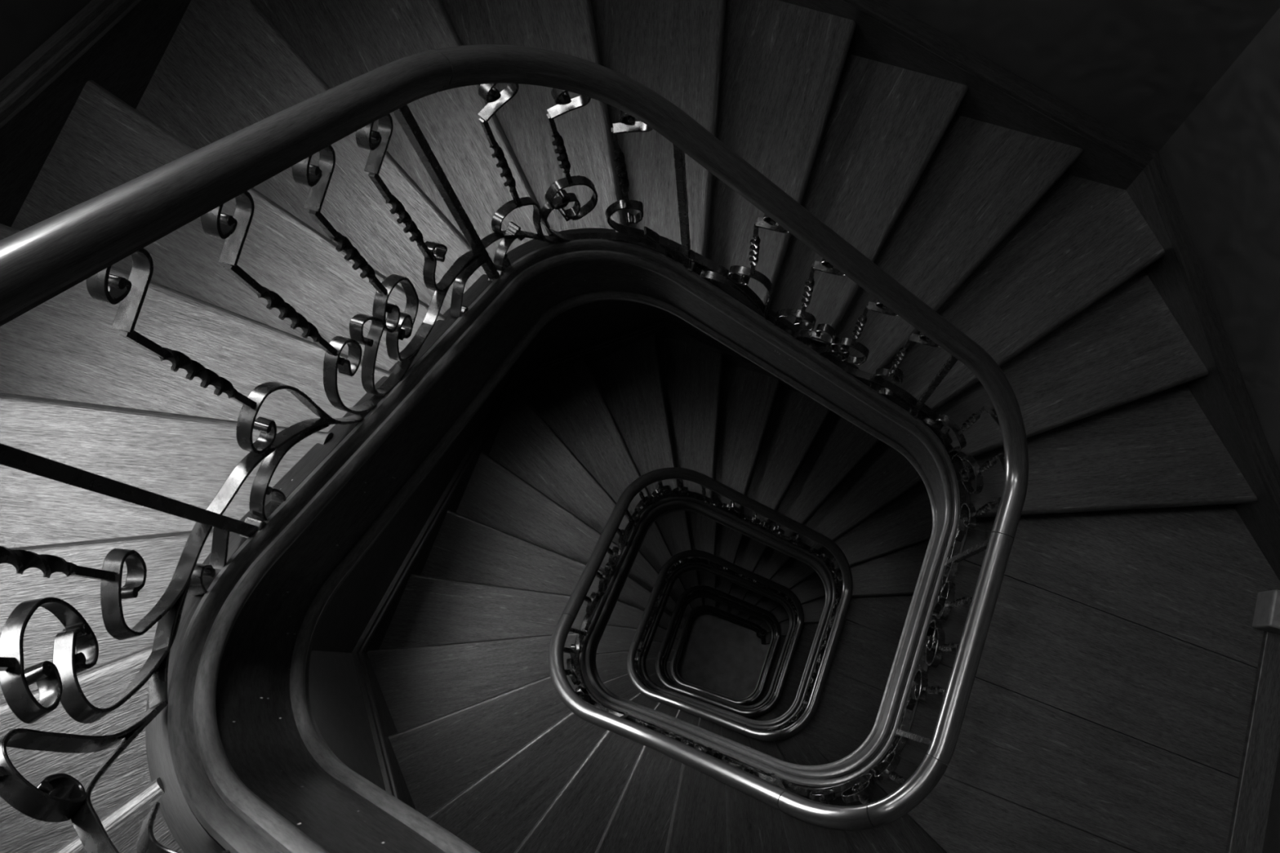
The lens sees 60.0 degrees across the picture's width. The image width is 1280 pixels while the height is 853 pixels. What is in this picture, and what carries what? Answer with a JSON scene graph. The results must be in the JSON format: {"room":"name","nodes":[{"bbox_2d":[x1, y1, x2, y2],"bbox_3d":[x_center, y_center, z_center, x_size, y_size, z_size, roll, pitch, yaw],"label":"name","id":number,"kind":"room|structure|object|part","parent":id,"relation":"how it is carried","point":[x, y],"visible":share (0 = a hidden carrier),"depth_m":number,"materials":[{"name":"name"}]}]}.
{"room":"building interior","nodes":[
{"label":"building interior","id":0,"kind":"room"},
{"bbox_2d":[0,0,511,653],"bbox_3d":[-0.972,0.719,7.278,0.140,23.552,1.756,20,80,8],"label":"wall","id":1,"kind":"structure","parent":0,"point":[25,25],"depth_m":4.98,"materials":[{"name":"paint"}]},
{"bbox_2d":[308,650,385,791],"bbox_3d":[-1.013,2.059,6.981,0.140,23.552,1.333,-25,77,-2],"label":"wall","id":2,"kind":"structure","parent":0,"point":[335,695],"depth_m":4.67,"materials":[{"name":"paint"}]},
{"bbox_2d":[510,300,663,370],"bbox_3d":[-0.232,-0.275,7.449,1.028,23.552,0.140,-26,77,-2],"label":"wall","id":3,"kind":"structure","parent":0,"point":[584,324],"depth_m":6.02,"materials":[{"name":"paint"}]},
{"bbox_2d":[678,613,769,697],"bbox_3d":[1.461,3.950,18.557,3.729,0.150,3.449,18,79,8],"label":"floor","id":4,"kind":"structure","parent":0,"point":[719,655],"depth_m":18.51,"materials":[{"name":"stone"}]},
{"bbox_2d":[666,597,786,706],"bbox_3d":[1.321,3.501,16.557,3.440,4.200,3.164,18,79,8],"label":"wooden staircase","id":5,"kind":"structure","parent":4,"relation":"on","point":[766,638],"depth_m":16.84,"materials":[{"name":"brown wood"}]},
{"bbox_2d":[670,604,777,705],"bbox_3d":[1.205,3.304,16.225,1.295,4.708,1.246,16,79,7],"label":"stair railing","id":6,"kind":"object","parent":5,"relation":"on","point":[762,632],"visible":0.95,"depth_m":15.53,"materials":[{"name":"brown wood"}]},
{"bbox_3d":[0.606,3.027,15.997,0.066,0.765,0.713,17,79,7],"label":"handrail","id":7,"kind":"part","parent":6,"relation":"part of","materials":[{"name":"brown wood"}]},
{"bbox_3d":[0.764,3.468,14.815,1.012,1.397,0.268,34,82,10],"label":"handrail","id":8,"kind":"part","parent":6,"relation":"part of","materials":[{"name":"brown wood"}]},
{"bbox_3d":[1.364,2.941,17.020,1.205,1.361,0.236,9,78,6],"label":"handrail","id":9,"kind":"part","parent":6,"relation":"part of","materials":[{"name":"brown wood"}]},
{"bbox_3d":[1.253,3.471,13.935,0.231,0.297,0.074,-1,77,4],"label":"handrail","id":10,"kind":"part","parent":6,"relation":"part of","materials":[{"name":"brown wood"}]},
{"bbox_3d":[1.429,3.378,13.808,0.233,0.065,0.074,-39,78,-5],"label":"handrail","id":11,"kind":"part","parent":6,"relation":"part of","materials":[{"name":"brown wood"}]},
{"bbox_3d":[1.603,3.035,13.867,0.060,0.056,0.585,18,79,8],"label":"handrail","id":12,"kind":"part","parent":6,"relation":"part of","materials":[{"name":"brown wood"}]},
{"bbox_2d":[645,569,818,720],"bbox_3d":[1.062,2.673,12.857,3.440,4.200,3.164,18,79,8],"label":"wooden staircase","id":13,"kind":"structure","parent":5,"relation":"on","point":[690,579],"depth_m":12.79,"materials":[{"name":"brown wood"}]},
{"bbox_2d":[655,585,799,716],"bbox_3d":[0.929,2.463,12.431,1.298,4.517,1.246,18,79,8],"label":"stair railing","id":14,"kind":"object","parent":13,"relation":"on","point":[777,693],"visible":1,"depth_m":11.62,"materials":[{"name":"black paint"}]},
{"bbox_3d":[0.347,2.199,12.298,0.066,0.765,0.713,17,79,7],"label":"handrail","id":15,"kind":"part","parent":14,"relation":"part of","materials":[{"name":"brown wood"}]},
{"bbox_3d":[0.505,2.639,11.115,1.012,1.397,0.268,34,82,10],"label":"handrail","id":16,"kind":"part","parent":14,"relation":"part of","materials":[{"name":"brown wood"}]},
{"bbox_3d":[1.157,2.215,13.353,1.295,1.476,0.358,22,80,9],"label":"handrail","id":17,"kind":"part","parent":14,"relation":"part of","materials":[{"name":"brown wood"}]},
{"bbox_3d":[0.995,2.642,10.236,0.231,0.297,0.074,-1,77,4],"label":"handrail","id":18,"kind":"part","parent":14,"relation":"part of","materials":[{"name":"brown wood"}]},
{"bbox_3d":[1.171,2.550,10.108,0.233,0.065,0.074,-39,78,-5],"label":"handrail","id":19,"kind":"part","parent":14,"relation":"part of","materials":[{"name":"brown wood"}]},
{"bbox_3d":[1.345,2.207,10.168,0.060,0.056,0.585,18,79,8],"label":"handrail","id":20,"kind":"part","parent":14,"relation":"part of","materials":[{"name":"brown wood"}]},
{"bbox_2d":[595,511,913,765],"bbox_3d":[0.804,1.844,9.158,3.440,4.200,3.164,18,79,8],"label":"wooden staircase","id":21,"kind":"structure","parent":13,"relation":"on","point":[846,714],"depth_m":8.18,"materials":[{"name":"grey wood"}]},
{"bbox_2d":[626,550,845,741],"bbox_3d":[0.670,1.634,8.732,1.298,4.517,1.246,18,79,8],"label":"stair railing","id":22,"kind":"object","parent":21,"relation":"on","point":[830,640],"visible":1,"depth_m":7.64,"materials":[{"name":"black paint"}]},
{"bbox_3d":[0.088,1.371,8.598,0.066,0.765,0.713,17,79,7],"label":"handrail","id":23,"kind":"part","parent":22,"relation":"part of","materials":[{"name":"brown wood"}]},
{"bbox_3d":[0.246,1.811,7.415,1.012,1.397,0.268,34,82,10],"label":"handrail","id":24,"kind":"part","parent":22,"relation":"part of","materials":[{"name":"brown wood"}]},
{"bbox_3d":[0.898,1.387,9.653,1.295,1.476,0.358,22,80,9],"label":"handrail","id":25,"kind":"part","parent":22,"relation":"part of","materials":[{"name":"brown wood"}]},
{"bbox_3d":[0.736,1.814,6.536,0.231,0.297,0.074,-1,77,4],"label":"handrail","id":26,"kind":"part","parent":22,"relation":"part of","materials":[{"name":"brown wood"}]},
{"bbox_3d":[0.912,1.721,6.409,0.233,0.065,0.074,-39,78,-5],"label":"handrail","id":27,"kind":"part","parent":22,"relation":"part of","materials":[{"name":"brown wood"}]},
{"bbox_3d":[1.030,1.694,6.773,0.026,0.685,0.034,21,80,8],"label":"post","id":28,"kind":"part","parent":22,"relation":"part of","materials":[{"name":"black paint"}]},
{"bbox_3d":[1.086,1.378,6.468,0.060,0.056,0.585,18,79,8],"label":"handrail","id":29,"kind":"part","parent":22,"relation":"part of","materials":[{"name":"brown wood"}]},
{"bbox_3d":[1.211,1.186,6.872,0.026,0.682,0.034,18,79,8],"label":"post","id":30,"kind":"part","parent":22,"relation":"part of","materials":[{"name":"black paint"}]},
{"bbox_2d":[351,317,1279,852],"bbox_3d":[0.545,1.016,5.458,3.440,4.200,3.164,18,79,8],"label":"wooden staircase","id":31,"kind":"structure","parent":21,"relation":"on","point":[1108,710],"depth_m":4.57,"materials":[{"name":"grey wood"}]},
{"bbox_2d":[0,0,1279,852],"bbox_3d":[0.286,0.187,1.759,3.440,4.200,3.164,18,79,8],"label":"wooden staircase","id":32,"kind":"structure","parent":31,"relation":"on","point":[1058,242],"depth_m":2.45,"materials":[{"name":"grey wood"}]},
{"bbox_2d":[0,44,1028,852],"bbox_3d":[0.152,-0.023,1.332,1.298,4.517,1.246,18,79,8],"label":"stair railing","id":33,"kind":"object","parent":32,"relation":"attached to","point":[44,260],"visible":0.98,"depth_m":1.42,"materials":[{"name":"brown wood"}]},
{"bbox_3d":[-0.542,0.061,1.126,0.026,0.758,0.034,16,79,7],"label":"post","id":34,"kind":"part","parent":33,"relation":"part of","materials":[{"name":"black metal"}]},
{"bbox_3d":[-0.430,-0.286,1.199,0.066,0.765,0.713,17,79,7],"label":"handrail","id":35,"kind":"part","parent":33,"relation":"part of","materials":[{"name":"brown wood"}]},
{"bbox_3d":[-0.317,-0.378,1.889,0.026,0.745,0.034,16,79,7],"label":"post","id":36,"kind":"part","parent":33,"relation":"part of","materials":[{"name":"black metal"}]},
{"bbox_3d":[0.094,-0.473,2.409,0.034,0.722,0.026,17,79,7],"label":"post","id":37,"kind":"part","parent":33,"relation":"part of","materials":[{"name":"black metal"}]},
{"bbox_3d":[0.380,-0.270,2.254,1.295,1.476,0.358,22,80,9],"label":"handrail","id":38,"kind":"part","parent":33,"relation":"part of","materials":[{"name":"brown wood"}]},
{"bbox_3d":[0.795,-0.112,3.000,0.034,0.695,0.026,18,79,8],"label":"post","id":39,"kind":"part","parent":33,"relation":"part of","materials":[{"name":"black metal"}]},
{"bbox_2d":[548,467,1013,831],"bbox_3d":[0.411,0.806,5.032,1.298,4.517,1.246,18,79,8],"label":"stair railing","id":40,"kind":"object","parent":31,"relation":"on","point":[766,788],"visible":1,"depth_m":3.37,"materials":[{"name":"black paint"}]},
{"bbox_3d":[-0.283,0.889,4.825,0.026,0.758,0.034,16,79,7],"label":"post","id":41,"kind":"part","parent":40,"relation":"part of","materials":[{"name":"black metal"}]},
{"bbox_3d":[-0.171,0.542,4.899,0.066,0.765,0.713,17,79,7],"label":"handrail","id":42,"kind":"part","parent":40,"relation":"part of","materials":[{"name":"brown wood"}]},
{"bbox_3d":[-0.073,1.126,4.258,0.034,0.731,0.026,16,79,7],"label":"post","id":43,"kind":"part","parent":40,"relation":"part of","materials":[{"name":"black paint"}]},
{"bbox_3d":[-0.058,0.451,5.589,0.026,0.745,0.034,16,79,7],"label":"post","id":44,"kind":"part","parent":40,"relation":"part of","materials":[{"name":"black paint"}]},
{"bbox_3d":[-0.013,0.982,3.716,1.012,1.397,0.268,34,82,10],"label":"handrail","id":45,"kind":"part","parent":40,"relation":"part of","materials":[{"name":"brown wood"}]},
{"bbox_3d":[0.353,0.356,6.108,0.034,0.722,0.026,17,79,7],"label":"post","id":46,"kind":"part","parent":40,"relation":"part of","materials":[{"name":"black metal"}]},
{"bbox_3d":[0.639,0.558,5.954,1.295,1.476,0.358,22,80,9],"label":"handrail","id":47,"kind":"part","parent":40,"relation":"part of","materials":[{"name":"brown wood"}]},
{"bbox_3d":[0.430,1.102,3.369,0.034,0.803,0.026,16,79,7],"label":"post","id":48,"kind":"part","parent":40,"relation":"part of","materials":[{"name":"black metal"}]},
{"bbox_3d":[1.054,0.717,6.699,0.034,0.695,0.026,18,79,8],"label":"post","id":49,"kind":"part","parent":40,"relation":"part of","materials":[{"name":"black metal"}]},
{"bbox_3d":[0.477,0.985,2.837,0.231,0.297,0.074,-1,77,4],"label":"handrail","id":50,"kind":"part","parent":40,"relation":"part of","materials":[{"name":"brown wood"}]},
{"bbox_3d":[0.653,0.893,2.709,0.233,0.065,0.074,-39,78,-5],"label":"handrail","id":51,"kind":"part","parent":40,"relation":"part of","materials":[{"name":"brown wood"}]},
{"bbox_3d":[0.771,0.865,3.073,0.026,0.685,0.034,21,80,8],"label":"post","id":52,"kind":"part","parent":40,"relation":"part of","materials":[{"name":"black metal"}]},
{"bbox_3d":[0.952,0.358,3.173,0.026,0.682,0.034,18,79,8],"label":"post","id":53,"kind":"part","parent":40,"relation":"part of","materials":[{"name":"black metal"}]},
{"bbox_3d":[0.827,0.550,2.769,0.060,0.056,0.585,18,79,8],"label":"handrail","id":54,"kind":"part","parent":40,"relation":"part of","materials":[{"name":"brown wood"}]},
{"bbox_2d":[662,0,1279,338],"bbox_3d":[1.020,-0.224,7.350,1.792,23.552,0.140,18,79,8],"label":"wall","id":55,"kind":"structure","parent":0,"point":[1139,68],"depth_m":2.89,"materials":[{"name":"paint"}]},
{"bbox_2d":[1158,8,1279,471],"bbox_3d":[2.156,0.688,7.066,0.140,23.552,1.540,-26,77,-2],"label":"wall","id":56,"kind":"structure","parent":0,"point":[1221,165],"depth_m":3.03,"materials":[{"name":"paint"}]},
{"bbox_3d":[2.301,1.972,6.768,0.500,23.552,1.306,-1,77,4],"label":"wall","id":57,"kind":"structure","parent":0,"visible":0},
{"bbox_2d":[1225,589,1279,852],"bbox_3d":[1.855,0.910,2.391,0.174,2.200,1.254,13,79,7],"label":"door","id":58,"kind":"structure","parent":57,"relation":"in","point":[1255,825],"depth_m":3.46,"materials":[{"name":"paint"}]}
]}

